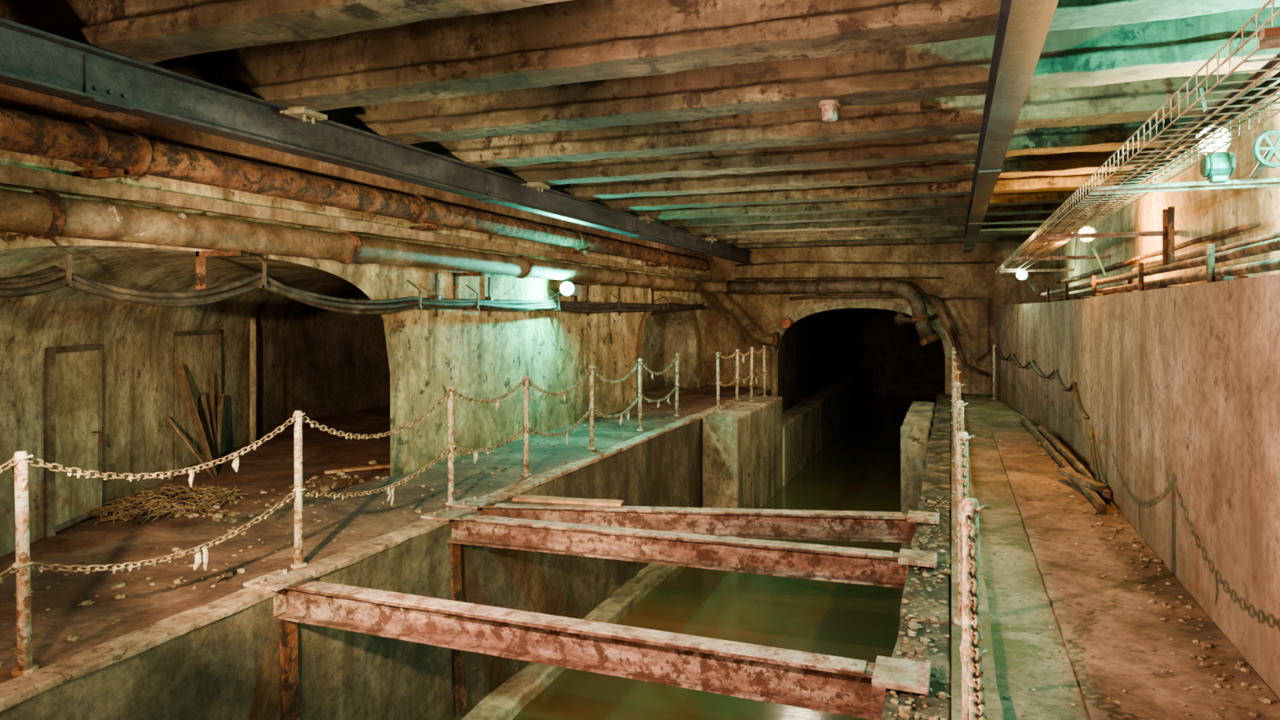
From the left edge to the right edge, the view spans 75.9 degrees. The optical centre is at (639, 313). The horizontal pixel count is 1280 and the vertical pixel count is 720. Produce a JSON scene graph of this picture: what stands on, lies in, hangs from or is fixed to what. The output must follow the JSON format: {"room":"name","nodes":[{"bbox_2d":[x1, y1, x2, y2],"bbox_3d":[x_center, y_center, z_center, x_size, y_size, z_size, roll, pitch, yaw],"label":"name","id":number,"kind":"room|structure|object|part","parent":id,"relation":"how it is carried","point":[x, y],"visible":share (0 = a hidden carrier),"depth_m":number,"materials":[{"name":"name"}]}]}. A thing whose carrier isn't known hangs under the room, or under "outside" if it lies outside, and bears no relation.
{"room":"underground passage","nodes":[
{"label":"underground passage","id":0,"kind":"room"},
{"bbox_2d":[0,245,368,557],"bbox_3d":[-3.944,0.590,10.461,2.186,2.120,12.582,0,0,-8],"label":"wall","id":1,"kind":"structure","parent":0,"point":[132,336],"depth_m":7.20,"materials":[{"name":"paint"}]},
{"bbox_2d":[44,343,102,537],"bbox_3d":[-4.431,0.949,6.426,0.084,1.406,0.759,0,0,-8],"label":"frame","id":2,"kind":"object","parent":1,"relation":"attached to","point":[50,528],"visible":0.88,"depth_m":6.09,"materials":[{"name":"brown wood"}]},
{"bbox_2d":[55,349,102,526],"bbox_3d":[-4.395,0.940,6.431,0.104,1.380,0.686,0,0,-8],"label":"door","id":3,"kind":"structure","parent":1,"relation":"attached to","point":[76,372],"depth_m":6.42,"materials":[{"name":"brown wood"}]},
{"bbox_3d":[-4.422,1.006,6.671,0.089,0.109,0.020,0,0,-9],"label":"handle","id":4,"kind":"part","parent":3,"relation":"part of","materials":[{"name":"brown metal"}]},
{"bbox_2d":[164,328,221,480],"bbox_3d":[-4.778,0.914,8.809,0.084,1.476,1.391,0,0,-8],"label":"frame","id":5,"kind":"object","parent":1,"relation":"attached to","point":[169,346],"visible":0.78,"depth_m":8.15,"materials":[{"name":"brown wood"}]},
{"bbox_2d":[173,333,219,472],"bbox_3d":[-4.741,0.905,8.814,0.104,1.450,1.316,0,0,-8],"label":"door","id":6,"kind":"structure","parent":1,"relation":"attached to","point":[198,354],"depth_m":8.67,"materials":[{"name":"brown wood"}]},
{"bbox_3d":[-4.800,0.971,9.272,0.089,0.109,0.020,0,0,-9],"label":"handle","id":7,"kind":"part","parent":6,"relation":"part of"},
{"bbox_2d":[0,404,390,591],"bbox_3d":[-3.944,1.650,10.461,4.200,0.001,12.060,0,0,21],"label":"floor","id":8,"kind":"structure","parent":0,"point":[269,466],"depth_m":7.97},
{"bbox_2d":[83,481,248,524],"bbox_3d":[-4.067,1.579,7.051,1.140,0.232,1.301,0,0,45],"label":"pile","id":9,"kind":"object","parent":8,"relation":"on","point":[124,504],"visible":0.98,"depth_m":6.87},
{"bbox_2d":[163,363,224,478],"bbox_3d":[-4.578,1.079,8.706,0.403,1.166,1.474,0,0,-12],"label":"leaning boards","id":10,"kind":"object","parent":8,"relation":"on","point":[208,433],"visible":0.96,"depth_m":8.34,"materials":[{"name":"brown wood"}]},
{"bbox_2d":[249,317,256,443],"bbox_3d":[-4.951,0.849,10.489,0.056,1.605,0.058,0,0,21],"label":"timber post","id":11,"kind":"object","parent":8,"relation":"on","point":[252,321],"visible":0.94,"depth_m":10.47,"materials":[{"name":"brown wood"}]},
{"bbox_2d":[173,459,390,524],"bbox_3d":[-3.088,1.635,7.760,0.750,0.070,2.572,0,0,21],"label":"debris","id":12,"kind":"object","parent":8,"relation":"on","point":[217,517],"visible":0.73,"depth_m":7.24,"materials":[{"name":"beige stone"}]},
{"bbox_2d":[323,463,390,474],"bbox_3d":[-2.891,1.615,8.584,0.782,0.040,0.083,0,0,-29],"label":"wooden plank","id":13,"kind":"object","parent":8,"relation":"on","point":[384,465],"visible":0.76,"depth_m":8.53,"materials":[{"name":"orange wood"}]},
{"bbox_2d":[0,0,571,64],"bbox_3d":[-0.493,-1.622,3.567,7.170,0.447,0.357,0,0,21],"label":"joist","id":14,"kind":"object","parent":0,"point":[149,32],"depth_m":4.11,"materials":[{"name":"brown wood"}]},
{"bbox_2d":[292,287,390,418],"bbox_3d":[-4.565,0.590,14.740,0.001,2.120,4.500,0,0,21],"label":"wall","id":15,"kind":"structure","parent":0,"point":[340,361],"depth_m":13.59,"materials":[{"name":"concrete"}]},
{"bbox_2d":[0,63,706,477],"bbox_3d":[-2.417,-0.090,8.566,0.001,3.480,22.300,0,0,21],"label":"wall","id":16,"kind":"structure","parent":0,"point":[477,354],"depth_m":9.74,"materials":[{"name":"beige paint"}]},
{"bbox_2d":[0,106,710,271],"bbox_3d":[-2.415,-1.031,7.977,0.422,0.322,21.200,0,0,21],"label":"rusty pipe","id":17,"kind":"object","parent":16,"relation":"attached to","point":[86,144],"visible":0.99,"depth_m":6.18,"materials":[{"name":"brown metal"}]},
{"bbox_2d":[0,238,710,315],"bbox_3d":[-1.772,-0.239,9.982,0.200,0.554,18.418,0,0,21],"label":"cable bundle","id":18,"kind":"object","parent":16,"relation":"attached to","point":[42,281],"visible":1,"depth_m":6.56,"materials":[{"name":"rubber"}]},
{"bbox_2d":[0,83,713,280],"bbox_3d":[-2.343,-1.070,8.536,0.176,0.616,22.313,0,0,21],"label":"crown molding","id":19,"kind":"structure","parent":16,"relation":"attached to","point":[11,97],"depth_m":6.57,"materials":[{"name":"concrete"}]},
{"bbox_2d":[0,188,939,346],"bbox_3d":[-0.040,-0.044,7.663,5.085,1.387,22.300,0,0,21],"label":"rusty pipe","id":20,"kind":"object","parent":16,"relation":"attached to","point":[38,214],"visible":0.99,"depth_m":6.80,"materials":[{"name":"metal"}]},
{"bbox_2d":[709,292,779,348],"bbox_3d":[2.273,0.029,18.106,1.581,1.442,0.365,0,0,16],"label":"drain pipe","id":21,"kind":"object","parent":20,"relation":"attached to","point":[752,330],"visible":0.87,"depth_m":17.98,"materials":[{"name":"brown metal"}]},
{"bbox_2d":[781,318,792,328],"bbox_3d":[3.261,0.200,18.026,0.220,0.214,0.580,0,0,21],"label":"valve","id":22,"kind":"object","parent":20,"relation":"attached to","point":[785,322],"visible":1,"depth_m":17.75,"materials":[{"name":"red metal"}]},
{"bbox_2d":[893,312,938,325],"bbox_3d":[5.736,0.102,17.109,0.746,0.283,0.722,0,0,37],"label":"valve fitting","id":23,"kind":"object","parent":20,"relation":"attached to","point":[900,318],"visible":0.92,"depth_m":17.02,"materials":[{"name":"metal"}]},
{"bbox_2d":[402,272,702,316],"bbox_3d":[-0.524,-0.210,13.463,0.062,0.480,10.800,0,0,21],"label":"conduit","id":24,"kind":"object","parent":16,"relation":"attached to","point":[436,295],"visible":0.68,"depth_m":10.21,"materials":[{"name":"metal"}]},
{"bbox_2d":[548,281,574,299],"bbox_3d":[-1.066,-0.326,11.415,0.233,0.249,0.428,0,0,-40],"label":"lamp","id":25,"kind":"object","parent":24,"relation":"attached to","point":[566,288],"visible":0.99,"depth_m":11.25,"materials":[{"name":"white glass"}]},
{"bbox_3d":[-1.006,-0.350,11.315,0.200,0.200,0.195,0,0,21],"label":"bulb","id":26,"kind":"part","parent":25,"relation":"part of","materials":[{"name":"white glass"}]},
{"bbox_2d":[559,284,580,295],"bbox_3d":[-1.063,-0.350,11.822,0.180,0.160,0.550,0,0,21],"label":"junction box","id":27,"kind":"object","parent":16,"relation":"attached to","point":[577,287],"visible":0.32,"depth_m":11.94,"materials":[{"name":"grey metal"}]},
{"bbox_2d":[636,296,700,405],"bbox_3d":[0.641,0.650,16.550,0.050,2.000,3.840,0,0,21],"label":"arch","id":28,"kind":"object","parent":16,"relation":"attached to","point":[671,299],"visible":0.83,"depth_m":16.45,"materials":[{"name":"concrete"}]},
{"bbox_2d":[641,302,696,404],"bbox_3d":[0.197,0.710,16.719,0.900,1.880,3.600,0,0,21],"label":"wall niche","id":29,"kind":"object","parent":16,"relation":"in","point":[666,333],"visible":0.44,"depth_m":18.29,"materials":[{"name":"paint"}]},
{"bbox_2d":[0,385,762,683],"bbox_3d":[-1.786,2.750,8.326,1.350,2.200,22.300,0,0,21],"label":"floor","id":30,"kind":"structure","parent":0,"point":[146,605],"depth_m":5.84,"materials":[{"name":"concrete"}]},
{"bbox_2d":[0,352,679,677],"bbox_3d":[-1.389,1.140,7.716,0.155,1.020,11.861,0,0,20],"label":"railing","id":31,"kind":"object","parent":30,"relation":"on","point":[23,565],"visible":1,"depth_m":5.29,"materials":[{"name":"white metal"}]},
{"bbox_2d":[0,404,689,667],"bbox_3d":[-1.658,1.641,8.841,1.150,0.047,12.395,0,0,21],"label":"debris","id":32,"kind":"object","parent":30,"relation":"on","point":[122,584],"visible":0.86,"depth_m":5.58,"materials":[{"name":"stone"}]},
{"bbox_2d":[420,506,466,520],"label":"plates","id":33,"kind":"object","parent":30,"relation":"on","point":[443,514],"depth_m":6.60,"materials":[{"name":"beige metal"}]},
{"bbox_2d":[0,389,771,719],"bbox_3d":[-1.074,2.768,8.059,0.182,2.177,22.305,0,0,21],"label":"wall","id":34,"kind":"structure","parent":0,"point":[228,668],"depth_m":5.93,"materials":[{"name":"concrete"}]},
{"bbox_2d":[279,619,300,719],"bbox_3d":[-2.122,2.547,5.004,0.043,1.404,0.176,0,0,21],"label":"strut","id":35,"kind":"object","parent":34,"relation":"attached to","point":[288,633],"visible":0.91,"depth_m":4.98,"materials":[{"name":"brown metal"}]},
{"bbox_2d":[0,386,771,712],"bbox_3d":[-1.071,1.661,8.055,0.193,0.060,22.306,0,0,21],"label":"kerb","id":36,"kind":"object","parent":34,"relation":"on","point":[14,691],"visible":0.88,"depth_m":4.62,"materials":[{"name":"concrete"}]},
{"bbox_2d":[243,568,311,617],"label":"plates","id":37,"kind":"object","parent":36,"relation":"on","point":[276,580],"depth_m":4.95,"materials":[{"name":"beige metal"}]},
{"bbox_2d":[871,655,930,694],"label":"plates","id":38,"kind":"object","parent":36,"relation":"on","point":[902,674],"depth_m":3.67,"materials":[{"name":"beige metal"}]},
{"bbox_2d":[277,579,886,719],"bbox_3d":[-0.509,1.730,4.365,3.513,0.204,0.143,0,0,21],"label":"beam","id":39,"kind":"structure","parent":38,"relation":"on","point":[837,691],"depth_m":4.22,"materials":[{"name":"metal"}]},
{"bbox_2d":[297,580,866,673],"bbox_3d":[-0.485,1.626,4.356,3.260,0.006,0.130,0,0,21],"label":"flange","id":40,"kind":"structure","parent":39,"relation":"on","point":[663,637],"depth_m":4.24,"materials":[{"name":"beige metal"}]},
{"bbox_2d":[897,548,937,568],"label":"plates","id":41,"kind":"object","parent":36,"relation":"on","point":[918,557],"depth_m":5.45,"materials":[{"name":"beige metal"}]},
{"bbox_2d":[450,542,466,715],"bbox_3d":[-1.482,2.550,6.687,0.045,1.409,0.174,0,0,21],"label":"strut","id":42,"kind":"object","parent":34,"relation":"attached to","point":[455,554],"visible":0.7,"depth_m":6.67,"materials":[{"name":"brown metal"}]},
{"bbox_2d":[460,563,678,719],"bbox_3d":[-1.868,3.590,5.335,0.303,0.543,16.666,0,0,21],"label":"ledge","id":43,"kind":"object","parent":34,"relation":"attached to","point":[508,699],"visible":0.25,"depth_m":7.66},
{"bbox_2d":[446,514,908,588],"bbox_3d":[0.141,1.730,6.076,3.516,0.204,0.143,0,0,19],"label":"beam","id":44,"kind":"structure","parent":34,"relation":"attached to","point":[825,566],"depth_m":5.98,"materials":[{"name":"metal"}]},
{"bbox_2d":[462,514,893,557],"bbox_3d":[0.164,1.626,6.067,3.263,0.006,0.130,0,0,18],"label":"flange","id":45,"kind":"object","parent":44,"relation":"on","point":[473,517],"depth_m":6.00,"materials":[{"name":"red metal"}]},
{"bbox_2d":[479,502,915,542],"bbox_3d":[0.425,1.730,6.824,3.627,0.203,0.144,0,0,6],"label":"beam","id":46,"kind":"structure","parent":34,"relation":"attached to","point":[766,526],"depth_m":6.76,"materials":[{"name":"metal"}]},
{"bbox_2d":[450,496,493,515],"label":"plates","id":47,"kind":"object","parent":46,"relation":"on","point":[474,503],"depth_m":7.00,"materials":[{"name":"beige metal"}]},
{"bbox_2d":[492,502,904,516],"bbox_3d":[0.448,1.626,6.815,3.382,0.006,0.130,0,0,5],"label":"steel i-beam","id":48,"kind":"structure","parent":46,"relation":"on","point":[497,504],"depth_m":6.80,"materials":[{"name":"red metal"}]},
{"bbox_2d":[512,494,623,506],"bbox_3d":[-0.619,1.600,7.027,0.962,0.035,0.126,0,0,12],"label":"wooden plank","id":49,"kind":"object","parent":48,"relation":"on","point":[540,499],"visible":1,"depth_m":6.99,"materials":[{"name":"orange wood"}]},
{"bbox_2d":[153,0,1279,111],"bbox_3d":[-0.076,-1.609,4.661,7.165,0.448,0.358,0,0,21],"label":"joist","id":50,"kind":"object","parent":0,"point":[573,41],"depth_m":4.63,"materials":[{"name":"brown wood"}]},
{"bbox_2d":[512,395,936,719],"bbox_3d":[3.792,3.450,15.621,3.600,0.001,39.900,0,0,21],"label":"water","id":51,"kind":"object","parent":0,"point":[858,468],"visible":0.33,"depth_m":9.50,"materials":[{"name":"green liquid"}]},
{"bbox_2d":[702,395,782,508],"bbox_3d":[1.929,2.750,14.829,0.604,2.222,3.713,0,0,21],"label":"concrete pier","id":52,"kind":"object","parent":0,"point":[742,445],"depth_m":13.56,"materials":[{"name":"beige concrete"}]},
{"bbox_2d":[715,345,767,413],"bbox_3d":[1.895,1.140,15.031,0.118,1.020,3.152,0,0,23],"label":"railing","id":53,"kind":"object","parent":52,"relation":"on","point":[736,353],"visible":1,"depth_m":14.63,"materials":[{"name":"beige metal"}]},
{"bbox_2d":[319,6,1279,144],"bbox_3d":[0.339,-1.615,5.755,7.166,0.455,0.356,0,0,21],"label":"joist","id":54,"kind":"object","parent":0,"point":[1091,56],"depth_m":5.31,"materials":[{"name":"brown wood"}]},
{"bbox_2d":[782,367,872,485],"bbox_3d":[6.137,3.060,25.657,0.519,1.599,19.487,0,0,21],"label":"wall","id":55,"kind":"structure","parent":0,"point":[809,424],"depth_m":21.06,"materials":[{"name":"grey concrete"}]},
{"bbox_2d":[818,99,840,121],"bbox_3d":[1.251,-1.340,5.408,0.140,0.120,0.140,0,0,21],"label":"ceiling fitting","id":56,"kind":"object","parent":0,"point":[829,107],"depth_m":5.37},
{"bbox_2d":[408,73,1250,168],"bbox_3d":[0.756,-1.614,6.848,7.164,0.447,0.355,0,0,21],"label":"joist","id":57,"kind":"object","parent":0,"point":[1136,100],"depth_m":6.43,"materials":[{"name":"brown wood"}]},
{"bbox_2d":[484,116,1198,185],"bbox_3d":[1.167,-1.614,7.942,7.167,0.446,0.356,0,0,21],"label":"joist","id":58,"kind":"object","parent":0,"point":[1102,137],"depth_m":7.56,"materials":[{"name":"brown wood"}]},
{"bbox_2d":[548,147,1164,199],"bbox_3d":[1.583,-1.611,9.036,7.159,0.454,0.357,0,0,21],"label":"joist","id":59,"kind":"object","parent":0,"point":[1073,162],"depth_m":8.65,"materials":[{"name":"brown wood"}]},
{"bbox_2d":[777,307,945,413],"bbox_3d":[7.907,1.750,26.039,3.700,4.200,17.700,0,0,21],"label":"tunnel","id":60,"kind":"structure","parent":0,"point":[820,349],"depth_m":32.27,"materials":[{"name":"concrete"}]},
{"bbox_2d":[586,170,1137,211],"bbox_3d":[2.001,-1.609,10.130,7.164,0.454,0.356,0,0,21],"label":"joist","id":61,"kind":"object","parent":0,"point":[1070,182],"depth_m":9.79,"materials":[{"name":"brown wood"}]},
{"bbox_2d":[623,190,1115,221],"bbox_3d":[2.415,-1.607,11.224,7.158,0.446,0.357,0,0,21],"label":"joist","id":62,"kind":"object","parent":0,"point":[1046,197],"depth_m":10.91,"materials":[{"name":"brown wood"}]},
{"bbox_2d":[654,202,1100,226],"bbox_3d":[2.832,-1.620,12.317,7.163,0.451,0.357,0,0,21],"label":"joist","id":63,"kind":"object","parent":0,"point":[1041,208],"depth_m":11.97,"materials":[{"name":"brown wood"}]},
{"bbox_2d":[706,241,1049,396],"bbox_3d":[4.906,1.010,17.712,7.800,5.680,0.001,0,0,21],"label":"wall","id":64,"kind":"structure","parent":0,"point":[725,335],"depth_m":17.54,"materials":[{"name":"concrete"}]},
{"bbox_2d":[770,299,952,357],"bbox_3d":[4.733,0.297,17.762,3.837,1.205,0.070,0,0,21],"label":"arch","id":65,"kind":"object","parent":64,"relation":"attached to","point":[937,326],"visible":0.79,"depth_m":17.69,"materials":[{"name":"concrete"}]},
{"bbox_2d":[673,212,1086,235],"bbox_3d":[3.246,-1.607,13.412,7.159,0.450,0.356,0,0,21],"label":"joist","id":66,"kind":"object","parent":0,"point":[1028,218],"depth_m":13.12,"materials":[{"name":"brown wood"}]},
{"bbox_2d":[699,221,1075,239],"bbox_3d":[3.663,-1.615,14.504,7.161,0.450,0.356,0,0,21],"label":"joist","id":67,"kind":"object","parent":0,"point":[1029,226],"depth_m":14.18,"materials":[{"name":"brown wood"}]},
{"bbox_2d":[716,228,1065,244],"bbox_3d":[4.076,-1.623,15.599,7.162,0.447,0.355,0,0,21],"label":"joist","id":68,"kind":"object","parent":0,"point":[982,233],"depth_m":15.34,"materials":[{"name":"brown wood"}]},
{"bbox_2d":[730,235,1055,248],"bbox_3d":[4.496,-1.613,16.692,7.165,0.453,0.355,0,0,21],"label":"joist","id":69,"kind":"object","parent":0,"point":[1011,237],"depth_m":16.39,"materials":[{"name":"brown wood"}]},
{"bbox_2d":[880,394,951,719],"bbox_3d":[2.411,2.760,6.731,0.293,2.203,22.316,0,0,21],"label":"ledge","id":70,"kind":"object","parent":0,"point":[936,480],"visible":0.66,"depth_m":4.93,"materials":[{"name":"concrete"}]},
{"bbox_2d":[885,496,951,719],"bbox_3d":[1.641,1.662,4.701,0.286,0.043,6.000,0,0,21],"label":"debris","id":71,"kind":"object","parent":70,"relation":"on","point":[913,624],"visible":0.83,"depth_m":4.34,"materials":[{"name":"beige stone"}]},
{"bbox_2d":[906,510,939,524],"label":"plates","id":72,"kind":"object","parent":70,"relation":"on","point":[921,517],"depth_m":6.54,"materials":[{"name":"beige metal"}]},
{"bbox_2d":[900,401,935,548],"bbox_3d":[4.701,2.750,13.775,0.432,2.223,3.705,0,0,21],"label":"concrete pier","id":73,"kind":"object","parent":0,"point":[915,430],"visible":0.51,"depth_m":12.08,"materials":[{"name":"grey concrete"}]},
{"bbox_2d":[951,393,1091,719],"bbox_3d":[3.426,2.750,6.347,1.900,2.200,22.300,0,0,21],"label":"floor","id":74,"kind":"structure","parent":0,"point":[1017,646],"depth_m":4.74,"materials":[{"name":"concrete"}]},
{"bbox_2d":[950,346,987,719],"bbox_3d":[3.227,1.140,8.348,0.121,1.020,15.400,0,0,21],"label":"railing","id":75,"kind":"object","parent":74,"relation":"on","point":[967,509],"visible":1,"depth_m":2.78,"materials":[{"name":"beige metal"}]},
{"bbox_2d":[960,391,1003,719],"bbox_3d":[2.688,1.642,6.629,0.072,0.067,22.307,0,0,21],"label":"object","id":76,"kind":"object","parent":74,"relation":"on","point":[993,708],"visible":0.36,"depth_m":3.95,"materials":[{"name":"concrete"}]},
{"bbox_2d":[991,344,997,399],"bbox_3d":[6.870,1.117,15.897,0.114,1.065,0.120,0,0,21],"label":"railing post","id":77,"kind":"object","parent":74,"relation":"on","point":[993,345],"visible":1,"depth_m":15.87,"materials":[{"name":"beige metal"}]},
{"bbox_2d":[995,346,1102,493],"bbox_3d":[5.599,1.100,11.467,0.345,0.930,9.222,0,0,18],"label":"cable","id":78,"kind":"object","parent":77,"relation":"hanging from","point":[1055,371],"visible":0.93,"depth_m":9.27,"materials":[{"name":"black rubber"}]},
{"bbox_2d":[968,420,1075,719],"bbox_3d":[3.200,1.645,7.402,0.321,0.025,11.702,0,0,21],"label":"debris","id":79,"kind":"object","parent":74,"relation":"on","point":[1049,655],"visible":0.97,"depth_m":4.25,"materials":[{"name":"beige stone"}]},
{"bbox_2d":[991,430,1279,719],"bbox_3d":[2.364,1.639,3.648,0.777,0.030,16.499,0,0,21],"label":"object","id":80,"kind":"structure","parent":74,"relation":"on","point":[1118,668],"depth_m":4.41,"materials":[{"name":"brown concrete"}]},
{"bbox_2d":[1019,414,1111,511],"bbox_3d":[4.849,1.556,9.603,0.307,0.133,6.207,0,0,21],"label":"planks","id":81,"kind":"object","parent":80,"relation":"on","point":[1072,468],"visible":1,"depth_m":8.10,"materials":[{"name":"brown wood"}]},
{"bbox_3d":[4.733,1.570,9.114,0.064,0.105,4.414,0,0,19],"label":"rail","id":82,"kind":"part","parent":81,"relation":"part of","materials":[{"name":"brown wood"}]},
{"bbox_2d":[998,440,1207,719],"bbox_3d":[3.179,1.623,6.179,0.469,0.025,9.412,0,0,21],"label":"debris","id":83,"kind":"object","parent":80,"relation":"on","point":[1063,509],"visible":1,"depth_m":4.51,"materials":[{"name":"brown stone"}]},
{"bbox_2d":[1035,441,1273,719],"bbox_3d":[3.564,1.620,6.194,0.344,0.041,9.729,0,0,21],"label":"debris","id":84,"kind":"object","parent":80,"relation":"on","point":[1204,644],"visible":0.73,"depth_m":4.58,"materials":[{"name":"brown stone"}]},
{"bbox_2d":[992,273,1279,699],"bbox_3d":[3.777,0.740,6.214,1.050,1.820,22.300,0,0,21],"label":"wall","id":85,"kind":"structure","parent":0,"point":[1178,387],"depth_m":4.90,"materials":[{"name":"paint"}]},
{"bbox_2d":[1038,206,1279,302],"bbox_3d":[3.579,-0.455,5.059,0.420,0.570,20.000,0,0,21],"label":"conduit pipe","id":86,"kind":"object","parent":85,"relation":"on","point":[1267,243],"visible":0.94,"depth_m":5.65,"materials":[{"name":"brown metal"}]},
{"bbox_2d":[1049,70,1279,299],"bbox_3d":[4.267,-0.990,6.028,0.001,1.680,22.300,0,0,21],"label":"wall","id":87,"kind":"structure","parent":0,"point":[1197,213],"depth_m":6.80,"materials":[{"name":"beige paint"}]},
{"bbox_2d":[995,0,1279,275],"bbox_3d":[4.534,-0.767,8.278,1.100,0.154,16.304,0,0,21],"label":"cable tray","id":88,"kind":"object","parent":87,"relation":"attached to","point":[1268,37],"visible":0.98,"depth_m":3.97,"materials":[{"name":"grey metal"}]},
{"bbox_2d":[1016,271,1034,290],"bbox_3d":[6.409,-0.567,13.683,0.412,0.346,0.186,0,0,-41],"label":"lamp","id":89,"kind":"object","parent":88,"relation":"attached to","point":[1020,275],"visible":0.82,"depth_m":13.56,"materials":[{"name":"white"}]},
{"bbox_3d":[6.325,-0.650,13.597,0.160,0.160,0.156,0,0,21],"label":"bulb","id":90,"kind":"part","parent":89,"relation":"part of","materials":[{"name":"white glass"}]},
{"bbox_2d":[1077,225,1106,275],"bbox_3d":[4.645,-0.652,8.470,0.409,0.514,0.190,0,0,-42],"label":"lamp","id":91,"kind":"object","parent":88,"relation":"hanging from","point":[1092,229],"visible":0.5,"depth_m":8.42,"materials":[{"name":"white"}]},
{"bbox_3d":[4.564,-0.820,8.382,0.150,0.150,0.146,0,0,21],"label":"bulb","id":92,"kind":"part","parent":91,"relation":"part of","materials":[{"name":"white glass"}]},
{"bbox_2d":[1200,151,1235,182],"bbox_3d":[3.180,-0.807,4.515,0.140,0.175,0.150,0,0,21],"label":"drum","id":93,"kind":"object","parent":88,"relation":"attached to","point":[1216,167],"visible":0.87,"depth_m":4.46,"materials":[{"name":"metal"}]},
{"bbox_2d":[1248,129,1279,178],"bbox_3d":[3.306,-0.840,4.341,0.197,0.218,0.349,0,0,21],"label":"wheel","id":94,"kind":"object","parent":88,"relation":"attached to","point":[1264,162],"visible":0.98,"depth_m":4.21,"materials":[{"name":"metal"}]},
{"bbox_3d":[0.984,-1.955,7.381,7.800,0.250,22.500,0,0,21],"label":"ceiling","id":95,"kind":"structure","parent":0,"visible":0},
{"bbox_2d":[0,17,753,264],"bbox_3d":[-1.463,-1.265,8.204,0.160,0.270,22.300,0,0,21],"label":"beam","id":96,"kind":"structure","parent":95,"relation":"attached to","point":[32,59],"depth_m":5.52,"materials":[{"name":"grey metal"}]},
{"bbox_2d":[71,53,133,112],"label":"plates","id":97,"kind":"object","parent":96,"relation":"attached to","point":[108,79],"depth_m":4.42,"materials":[{"name":"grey metal"}]},
{"bbox_2d":[280,106,327,124],"bbox_3d":[-2.394,-1.365,5.626,0.430,0.130,0.220,0,0,21],"label":"clamp","id":98,"kind":"object","parent":96,"relation":"attached to","point":[304,113],"visible":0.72,"depth_m":5.54,"materials":[{"name":"beige metal"}]},
{"bbox_2d":[478,174,504,203],"label":"plates","id":99,"kind":"object","parent":96,"relation":"attached to","point":[493,184],"depth_m":8.16,"materials":[{"name":"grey metal"}]},
{"bbox_2d":[520,182,550,191],"bbox_3d":[-1.205,-1.365,8.758,0.430,0.130,0.220,0,0,21],"label":"clamp","id":100,"kind":"object","parent":96,"relation":"attached to","point":[535,185],"visible":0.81,"depth_m":8.67,"materials":[{"name":"beige metal"}]},
{"bbox_2d":[633,213,653,223],"bbox_3d":[-0.034,-1.365,11.843,0.430,0.130,0.220,0,0,21],"label":"clamp","id":101,"kind":"object","parent":96,"relation":"attached to","point":[646,219],"visible":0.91,"depth_m":11.75,"materials":[{"name":"brown metal"}]},
{"bbox_2d":[701,235,716,243],"bbox_3d":[1.173,-1.365,15.022,0.430,0.130,0.220,0,0,21],"label":"clamp","id":102,"kind":"object","parent":96,"relation":"attached to","point":[711,238],"visible":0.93,"depth_m":14.92,"materials":[{"name":"brown metal"}]},
{"bbox_2d":[734,261,993,376],"bbox_3d":[4.631,0.058,17.552,5.401,2.457,0.375,0,0,21],"label":"conduit","id":103,"kind":"object","parent":96,"relation":"attached to","point":[954,331],"visible":0.94,"depth_m":17.22,"materials":[{"name":"metal"}]},
{"bbox_2d":[963,0,1058,252],"bbox_3d":[2.431,-1.265,5.602,0.156,0.270,20.200,0,0,21],"label":"beam","id":104,"kind":"structure","parent":95,"relation":"attached to","point":[1022,28],"depth_m":4.23,"materials":[{"name":"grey metal"}]},
{"bbox_2d":[968,222,982,226],"label":"plates","id":105,"kind":"object","parent":104,"relation":"attached to","point":[970,224],"depth_m":10.21,"materials":[{"name":"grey metal"}]},
{"bbox_2d":[977,169,1001,176],"label":"plates","id":106,"kind":"object","parent":104,"relation":"attached to","point":[989,173],"depth_m":6.52,"materials":[{"name":"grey metal"}]},
{"bbox_2d":[1195,87,1231,154],"bbox_3d":[3.421,-1.172,4.922,0.187,0.463,0.392,0,0,21],"label":"lamp","id":107,"kind":"object","parent":95,"relation":"hanging from","point":[1201,90],"visible":0.3,"depth_m":4.82,"materials":[{"name":"beige glass"}]},
{"bbox_3d":[3.373,-1.030,4.823,0.150,0.150,0.146,0,0,21],"label":"bulb","id":108,"kind":"part","parent":107,"relation":"part of","materials":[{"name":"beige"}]}
]}

